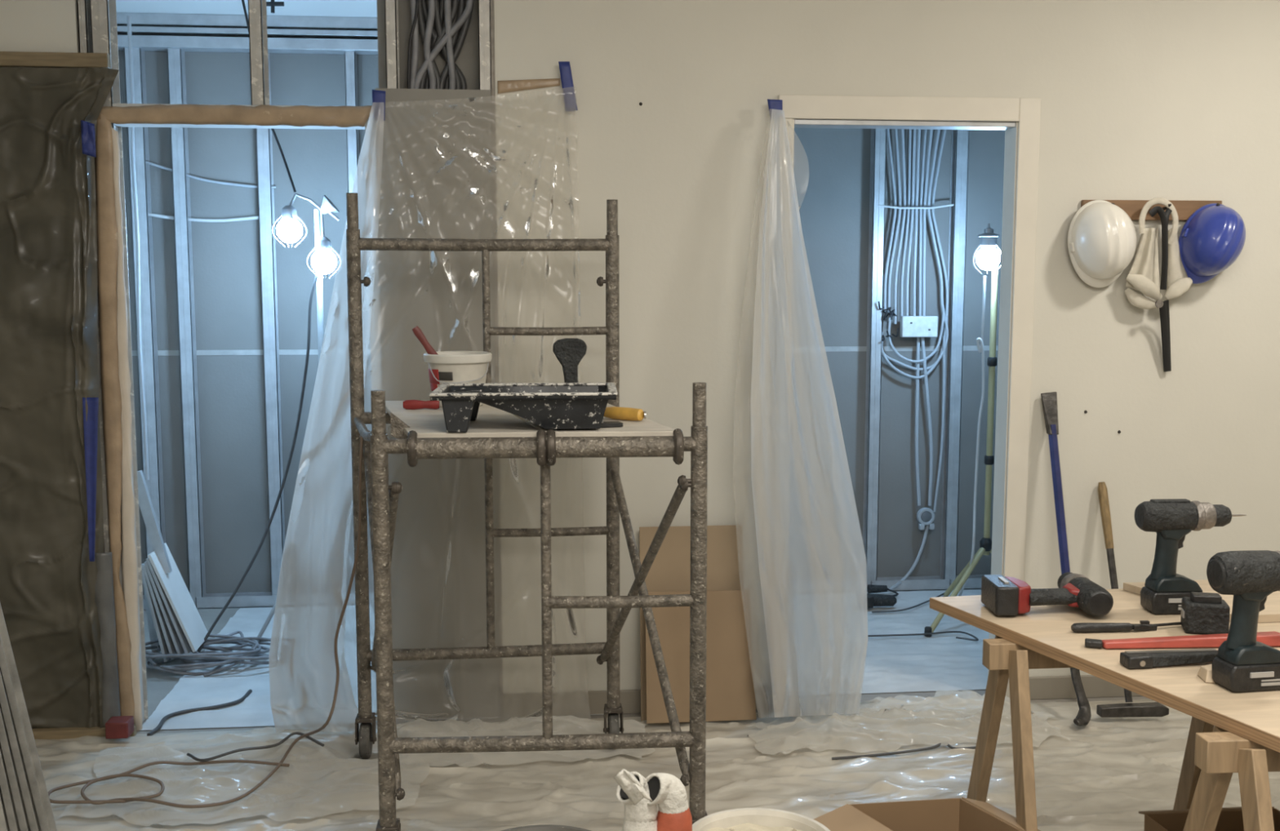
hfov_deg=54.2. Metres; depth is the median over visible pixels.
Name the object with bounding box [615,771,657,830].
spray bottle
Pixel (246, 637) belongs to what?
coiled cable
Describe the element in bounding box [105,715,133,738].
brick piece
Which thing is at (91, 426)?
tape
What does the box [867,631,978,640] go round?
extension cord
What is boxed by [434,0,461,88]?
power cable
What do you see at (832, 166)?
wall
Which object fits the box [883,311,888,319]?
wire
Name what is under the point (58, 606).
tarpaulin
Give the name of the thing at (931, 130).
cable
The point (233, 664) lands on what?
coiled cable
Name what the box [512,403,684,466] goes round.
board
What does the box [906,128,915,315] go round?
cable
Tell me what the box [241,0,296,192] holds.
hanging wire
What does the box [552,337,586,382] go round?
paintbrush
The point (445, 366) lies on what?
paint bucket
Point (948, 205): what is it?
cable tie
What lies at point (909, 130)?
cable
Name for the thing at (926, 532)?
conduit pipe
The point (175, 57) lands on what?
stud
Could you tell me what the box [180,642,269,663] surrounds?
coiled cable
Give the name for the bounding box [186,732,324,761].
extension cord
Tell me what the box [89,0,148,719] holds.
stud
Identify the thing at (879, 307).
wire
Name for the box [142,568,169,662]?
leaning board
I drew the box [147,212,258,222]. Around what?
cable
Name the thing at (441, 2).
power cable
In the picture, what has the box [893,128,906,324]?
cable
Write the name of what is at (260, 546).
cable
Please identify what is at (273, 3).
bracket
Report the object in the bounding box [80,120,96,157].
tape
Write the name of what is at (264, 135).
stud
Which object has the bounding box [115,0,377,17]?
ceiling
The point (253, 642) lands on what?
coiled cable
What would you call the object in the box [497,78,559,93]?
tape
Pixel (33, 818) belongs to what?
wooden plank
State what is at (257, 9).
stud
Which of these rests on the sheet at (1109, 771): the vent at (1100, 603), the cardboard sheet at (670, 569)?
the cardboard sheet at (670, 569)
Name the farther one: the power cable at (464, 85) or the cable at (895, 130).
the cable at (895, 130)
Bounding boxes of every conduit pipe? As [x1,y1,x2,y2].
[888,524,928,591]
[915,337,920,506]
[920,337,933,506]
[933,335,945,511]
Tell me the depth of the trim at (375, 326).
4.22 m
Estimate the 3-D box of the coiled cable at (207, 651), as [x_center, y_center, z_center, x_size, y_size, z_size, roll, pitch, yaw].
[-1.790,0.982,4.958,0.286,0.036,0.256,-1,6,-6]
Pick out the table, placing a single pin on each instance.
(1046, 630)
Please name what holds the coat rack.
attached to the wall at (1141, 100)
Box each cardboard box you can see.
[813,797,1040,830]
[1138,806,1279,830]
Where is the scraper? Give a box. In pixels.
[402,400,442,409]
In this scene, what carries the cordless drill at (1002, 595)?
on the table
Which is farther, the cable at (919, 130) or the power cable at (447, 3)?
the cable at (919, 130)
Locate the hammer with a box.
[1096,481,1168,717]
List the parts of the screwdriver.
handle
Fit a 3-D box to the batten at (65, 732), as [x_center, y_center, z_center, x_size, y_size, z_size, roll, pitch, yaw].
[-2.002,1.070,4.199,0.599,0.032,0.030,-1,6,-6]
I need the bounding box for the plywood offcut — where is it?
[1123,579,1279,622]
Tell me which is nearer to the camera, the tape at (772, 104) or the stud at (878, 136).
the tape at (772, 104)
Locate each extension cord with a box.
[48,435,363,808]
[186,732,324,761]
[831,742,975,759]
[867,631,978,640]
[871,592,943,613]
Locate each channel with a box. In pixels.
[137,470,172,573]
[141,563,160,653]
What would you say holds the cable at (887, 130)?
hanging from the wall at (832, 166)
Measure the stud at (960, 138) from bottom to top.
2.546 m
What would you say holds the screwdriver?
on the table
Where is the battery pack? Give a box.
[1180,591,1230,634]
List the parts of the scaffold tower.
rail, post, post, post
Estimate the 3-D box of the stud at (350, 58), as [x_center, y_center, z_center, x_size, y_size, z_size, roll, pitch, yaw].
[-1.311,-0.377,5.814,0.045,2.546,0.072,-1,6,-6]
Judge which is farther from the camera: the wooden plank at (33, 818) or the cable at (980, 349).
the cable at (980, 349)
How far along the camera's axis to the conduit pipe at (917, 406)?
6.11 m
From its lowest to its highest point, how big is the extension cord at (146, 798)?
1.026 m
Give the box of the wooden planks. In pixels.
[0,603,57,830]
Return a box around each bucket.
[423,351,491,406]
[502,824,591,830]
[692,808,830,830]
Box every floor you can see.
[138,604,602,730]
[861,589,989,693]
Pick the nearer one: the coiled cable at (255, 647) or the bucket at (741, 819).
the bucket at (741, 819)
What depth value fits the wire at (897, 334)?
6.01 m
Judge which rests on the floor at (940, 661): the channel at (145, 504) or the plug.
the plug
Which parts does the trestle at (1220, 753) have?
leg, leg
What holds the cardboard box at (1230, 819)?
on the sheet at (1109, 771)
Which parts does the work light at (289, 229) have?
leg, bulb, arm, bulb, leg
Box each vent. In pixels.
[1087,591,1112,616]
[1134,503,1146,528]
[1206,559,1226,588]
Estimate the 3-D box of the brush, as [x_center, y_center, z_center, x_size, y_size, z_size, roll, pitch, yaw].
[-0.615,-0.176,3.743,0.128,0.186,0.050,-1,6,-6]
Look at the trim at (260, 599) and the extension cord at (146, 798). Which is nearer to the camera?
the extension cord at (146, 798)
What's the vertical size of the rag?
0.077 m
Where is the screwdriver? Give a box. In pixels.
[1071,620,1181,632]
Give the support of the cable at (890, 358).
hanging from the wall at (832, 166)
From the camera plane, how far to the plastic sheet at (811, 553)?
4.18 m
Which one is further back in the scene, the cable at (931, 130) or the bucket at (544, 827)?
the cable at (931, 130)
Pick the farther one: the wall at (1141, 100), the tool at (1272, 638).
the wall at (1141, 100)
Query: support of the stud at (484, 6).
attached to the wall at (1141, 100)
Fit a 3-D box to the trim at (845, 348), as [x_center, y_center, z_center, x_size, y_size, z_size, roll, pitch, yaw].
[-0.009,-0.312,5.990,4.750,0.024,0.003,-1,6,-6]
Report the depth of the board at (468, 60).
4.23 m
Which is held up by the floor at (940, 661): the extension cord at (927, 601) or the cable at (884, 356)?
the extension cord at (927, 601)
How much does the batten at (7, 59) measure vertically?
0.045 m
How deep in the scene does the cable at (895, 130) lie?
5.99 m
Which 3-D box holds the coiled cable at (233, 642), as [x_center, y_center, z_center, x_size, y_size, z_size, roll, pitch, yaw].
[-1.601,0.936,5.042,0.410,0.036,0.277,-1,6,-6]
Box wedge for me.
[1197,663,1215,683]
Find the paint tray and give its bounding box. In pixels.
[429,382,617,432]
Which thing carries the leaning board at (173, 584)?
on the leaning board at (184, 642)
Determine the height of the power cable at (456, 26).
0.461 m
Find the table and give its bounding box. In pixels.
[929,588,1279,752]
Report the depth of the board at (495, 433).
3.11 m
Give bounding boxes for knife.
[1120,648,1217,669]
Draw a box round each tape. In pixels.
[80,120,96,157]
[82,397,98,561]
[372,89,385,120]
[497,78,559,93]
[558,61,577,111]
[767,98,782,117]
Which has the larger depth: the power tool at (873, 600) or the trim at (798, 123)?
the power tool at (873, 600)
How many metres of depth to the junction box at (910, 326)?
6.01 m
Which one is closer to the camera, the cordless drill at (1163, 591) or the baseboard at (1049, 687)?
the cordless drill at (1163, 591)
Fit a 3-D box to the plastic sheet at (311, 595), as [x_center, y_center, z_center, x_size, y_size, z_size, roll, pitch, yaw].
[-0.796,0.028,3.971,1.692,2.182,0.490,-1,6,-9]
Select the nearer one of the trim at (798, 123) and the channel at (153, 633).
the trim at (798, 123)
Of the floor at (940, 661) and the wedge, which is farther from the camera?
the floor at (940, 661)
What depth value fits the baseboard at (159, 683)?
4.66 m
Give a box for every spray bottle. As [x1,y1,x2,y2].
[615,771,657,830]
[644,773,692,830]
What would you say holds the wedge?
on the table
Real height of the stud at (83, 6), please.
2.746 m
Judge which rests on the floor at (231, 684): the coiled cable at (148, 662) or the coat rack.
the coiled cable at (148, 662)
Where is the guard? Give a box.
[1124,197,1192,371]
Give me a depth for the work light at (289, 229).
5.08 m
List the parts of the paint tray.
leg, leg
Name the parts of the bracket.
stem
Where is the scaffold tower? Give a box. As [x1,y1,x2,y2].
[346,192,707,830]
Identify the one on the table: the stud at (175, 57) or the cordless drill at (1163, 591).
the cordless drill at (1163, 591)
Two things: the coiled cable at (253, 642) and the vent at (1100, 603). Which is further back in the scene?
the coiled cable at (253, 642)
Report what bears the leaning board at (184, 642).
on the leaning board at (178, 646)
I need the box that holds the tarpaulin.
[0,66,120,728]
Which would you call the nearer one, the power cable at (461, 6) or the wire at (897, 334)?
the power cable at (461, 6)
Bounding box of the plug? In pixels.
[866,584,898,596]
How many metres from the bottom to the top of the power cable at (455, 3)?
0.461 m
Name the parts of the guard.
panel, panel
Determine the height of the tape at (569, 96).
0.164 m
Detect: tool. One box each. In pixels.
[866,593,896,608]
[1084,631,1279,648]
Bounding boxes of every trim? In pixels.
[94,102,382,723]
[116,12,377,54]
[132,345,998,355]
[142,574,984,610]
[770,94,1040,708]
[794,119,1015,129]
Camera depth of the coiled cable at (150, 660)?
4.86 m
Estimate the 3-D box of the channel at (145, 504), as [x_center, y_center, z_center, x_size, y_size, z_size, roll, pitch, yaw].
[-1.918,0.421,4.913,0.137,0.414,0.028,-1,6,-6]
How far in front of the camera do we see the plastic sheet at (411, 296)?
4.25 m
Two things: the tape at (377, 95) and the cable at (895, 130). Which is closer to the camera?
the tape at (377, 95)
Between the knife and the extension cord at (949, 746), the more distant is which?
the extension cord at (949, 746)
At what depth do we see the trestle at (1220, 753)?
2.21 m
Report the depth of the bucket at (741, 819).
2.69 m
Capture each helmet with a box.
[1067,200,1136,287]
[1178,203,1245,284]
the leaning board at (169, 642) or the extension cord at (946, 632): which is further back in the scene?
the extension cord at (946, 632)
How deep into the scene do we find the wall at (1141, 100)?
4.36 m
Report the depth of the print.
2.38 m
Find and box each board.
[142,564,177,659]
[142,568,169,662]
[143,561,184,653]
[146,557,191,653]
[147,542,207,652]
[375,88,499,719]
[377,0,479,89]
[385,400,546,466]
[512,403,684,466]
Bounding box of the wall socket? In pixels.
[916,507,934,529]
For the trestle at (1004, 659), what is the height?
0.728 m
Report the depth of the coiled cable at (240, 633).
5.25 m
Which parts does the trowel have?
blade, handle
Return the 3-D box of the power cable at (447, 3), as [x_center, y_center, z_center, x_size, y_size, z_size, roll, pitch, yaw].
[-0.636,-1.262,4.189,0.035,0.457,0.023,-1,6,-6]
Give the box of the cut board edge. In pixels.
[490,0,502,715]
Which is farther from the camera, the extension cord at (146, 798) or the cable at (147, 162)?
the cable at (147, 162)
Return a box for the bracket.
[266,0,284,13]
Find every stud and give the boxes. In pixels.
[76,0,110,552]
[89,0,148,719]
[124,48,165,557]
[126,15,149,479]
[167,48,205,607]
[248,0,269,105]
[255,53,284,595]
[344,51,369,593]
[384,0,399,88]
[478,0,499,714]
[862,128,886,583]
[939,129,968,579]
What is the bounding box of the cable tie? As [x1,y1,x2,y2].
[878,204,954,208]
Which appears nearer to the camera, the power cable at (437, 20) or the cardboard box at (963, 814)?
the cardboard box at (963, 814)
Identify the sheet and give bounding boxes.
[34,699,1279,830]
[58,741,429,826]
[118,97,655,783]
[639,524,743,720]
[645,589,756,723]
[744,109,1070,755]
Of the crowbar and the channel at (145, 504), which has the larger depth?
the channel at (145, 504)
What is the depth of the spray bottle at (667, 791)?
2.42 m
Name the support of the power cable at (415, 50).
hanging from the ceiling
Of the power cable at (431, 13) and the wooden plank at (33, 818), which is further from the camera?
the power cable at (431, 13)
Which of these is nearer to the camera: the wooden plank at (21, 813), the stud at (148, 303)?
the wooden plank at (21, 813)
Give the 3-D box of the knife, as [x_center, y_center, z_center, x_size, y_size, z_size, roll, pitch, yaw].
[1.087,0.495,2.546,0.215,0.026,0.046,-1,6,-6]
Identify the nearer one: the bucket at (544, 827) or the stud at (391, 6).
the bucket at (544, 827)
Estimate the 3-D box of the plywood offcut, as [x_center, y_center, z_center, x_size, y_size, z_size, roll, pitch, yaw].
[1.586,0.444,3.044,0.709,0.018,0.342,-1,6,-6]
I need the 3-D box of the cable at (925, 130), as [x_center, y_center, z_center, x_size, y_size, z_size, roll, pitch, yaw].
[1.354,-1.097,5.991,0.031,1.291,0.014,-1,6,-6]
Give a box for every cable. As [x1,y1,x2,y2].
[145,634,261,658]
[145,636,258,661]
[146,160,275,188]
[146,645,233,669]
[146,688,252,736]
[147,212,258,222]
[147,646,256,671]
[149,650,224,675]
[167,636,271,660]
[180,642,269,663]
[191,640,269,661]
[197,275,317,652]
[203,653,266,677]
[206,631,244,650]
[215,641,270,664]
[409,0,418,88]
[413,0,474,88]
[417,0,439,88]
[419,0,458,88]
[422,0,466,89]
[423,0,435,88]
[425,0,444,88]
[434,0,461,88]
[439,5,473,88]
[444,0,456,88]
[444,0,465,88]
[881,129,948,378]
[883,128,896,315]
[884,129,948,370]
[887,128,901,321]
[887,311,945,363]
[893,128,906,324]
[900,128,911,315]
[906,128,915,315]
[912,128,920,315]
[918,128,927,315]
[922,128,933,315]
[959,275,986,595]
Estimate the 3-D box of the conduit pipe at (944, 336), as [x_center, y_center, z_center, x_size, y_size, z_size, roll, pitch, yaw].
[1.466,0.045,6.118,0.045,0.867,0.018,-1,6,-6]
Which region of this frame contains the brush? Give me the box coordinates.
[412,325,437,354]
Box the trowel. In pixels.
[600,406,646,427]
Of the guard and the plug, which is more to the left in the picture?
the plug
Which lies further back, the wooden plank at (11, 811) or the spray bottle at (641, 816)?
the wooden plank at (11, 811)
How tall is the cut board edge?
2.745 m
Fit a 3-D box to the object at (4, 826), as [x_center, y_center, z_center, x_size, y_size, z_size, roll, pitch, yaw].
[-1.696,0.146,3.014,0.290,2.069,0.048,-1,6,-6]
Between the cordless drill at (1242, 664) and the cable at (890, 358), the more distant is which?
the cable at (890, 358)
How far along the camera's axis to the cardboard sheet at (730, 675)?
4.32 m
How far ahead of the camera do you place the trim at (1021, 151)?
4.42 m
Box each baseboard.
[136,589,1150,733]
[502,675,1142,717]
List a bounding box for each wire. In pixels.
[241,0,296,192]
[407,0,419,88]
[877,301,884,310]
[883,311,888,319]
[892,328,898,337]
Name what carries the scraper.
on the board at (495, 433)
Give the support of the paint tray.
on the board at (495, 433)
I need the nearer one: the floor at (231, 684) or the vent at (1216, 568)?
the vent at (1216, 568)
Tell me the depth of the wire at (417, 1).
4.16 m
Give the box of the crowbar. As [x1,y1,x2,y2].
[1040,391,1091,725]
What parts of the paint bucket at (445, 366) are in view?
wire handle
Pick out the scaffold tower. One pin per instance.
(382, 504)
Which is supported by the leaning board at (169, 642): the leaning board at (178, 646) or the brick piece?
the leaning board at (178, 646)
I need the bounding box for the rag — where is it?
[613,768,653,805]
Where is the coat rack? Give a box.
[1080,200,1222,220]
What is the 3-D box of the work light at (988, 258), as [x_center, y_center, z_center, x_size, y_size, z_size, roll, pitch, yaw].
[1.504,0.050,5.511,0.532,1.772,0.690,4,8,33]
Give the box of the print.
[1261,679,1279,686]
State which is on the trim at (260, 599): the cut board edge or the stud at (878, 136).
the stud at (878, 136)
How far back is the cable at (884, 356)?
6.04 m
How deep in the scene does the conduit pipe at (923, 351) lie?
6.11 m
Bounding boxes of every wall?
[0,0,1279,728]
[118,50,1004,595]
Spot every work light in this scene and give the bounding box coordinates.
[251,193,374,648]
[924,223,1001,637]
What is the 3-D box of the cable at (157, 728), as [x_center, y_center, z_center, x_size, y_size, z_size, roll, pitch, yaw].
[-1.569,1.049,4.446,0.106,0.014,0.496,4,7,30]
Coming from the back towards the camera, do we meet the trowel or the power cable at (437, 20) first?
the power cable at (437, 20)
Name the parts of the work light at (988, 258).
leg, leg, bulb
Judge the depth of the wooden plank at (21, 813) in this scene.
3.15 m
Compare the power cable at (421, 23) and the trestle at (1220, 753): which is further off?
the power cable at (421, 23)
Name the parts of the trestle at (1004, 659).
leg, leg, leg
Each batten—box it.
[0,51,110,68]
[31,725,136,739]
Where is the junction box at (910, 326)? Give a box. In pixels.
[899,315,937,337]
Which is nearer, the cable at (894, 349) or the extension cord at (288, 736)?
the extension cord at (288, 736)
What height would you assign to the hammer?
0.782 m
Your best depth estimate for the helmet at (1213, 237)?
4.34 m
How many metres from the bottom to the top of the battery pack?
0.084 m
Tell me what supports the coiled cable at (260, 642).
on the floor at (231, 684)
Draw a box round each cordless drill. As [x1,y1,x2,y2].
[981,572,1113,616]
[1134,498,1246,614]
[1206,550,1279,692]
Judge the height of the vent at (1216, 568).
0.058 m
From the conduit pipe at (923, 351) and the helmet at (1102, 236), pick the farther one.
the conduit pipe at (923, 351)
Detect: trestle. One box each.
[966,635,1213,830]
[1182,725,1279,830]
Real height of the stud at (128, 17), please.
1.833 m

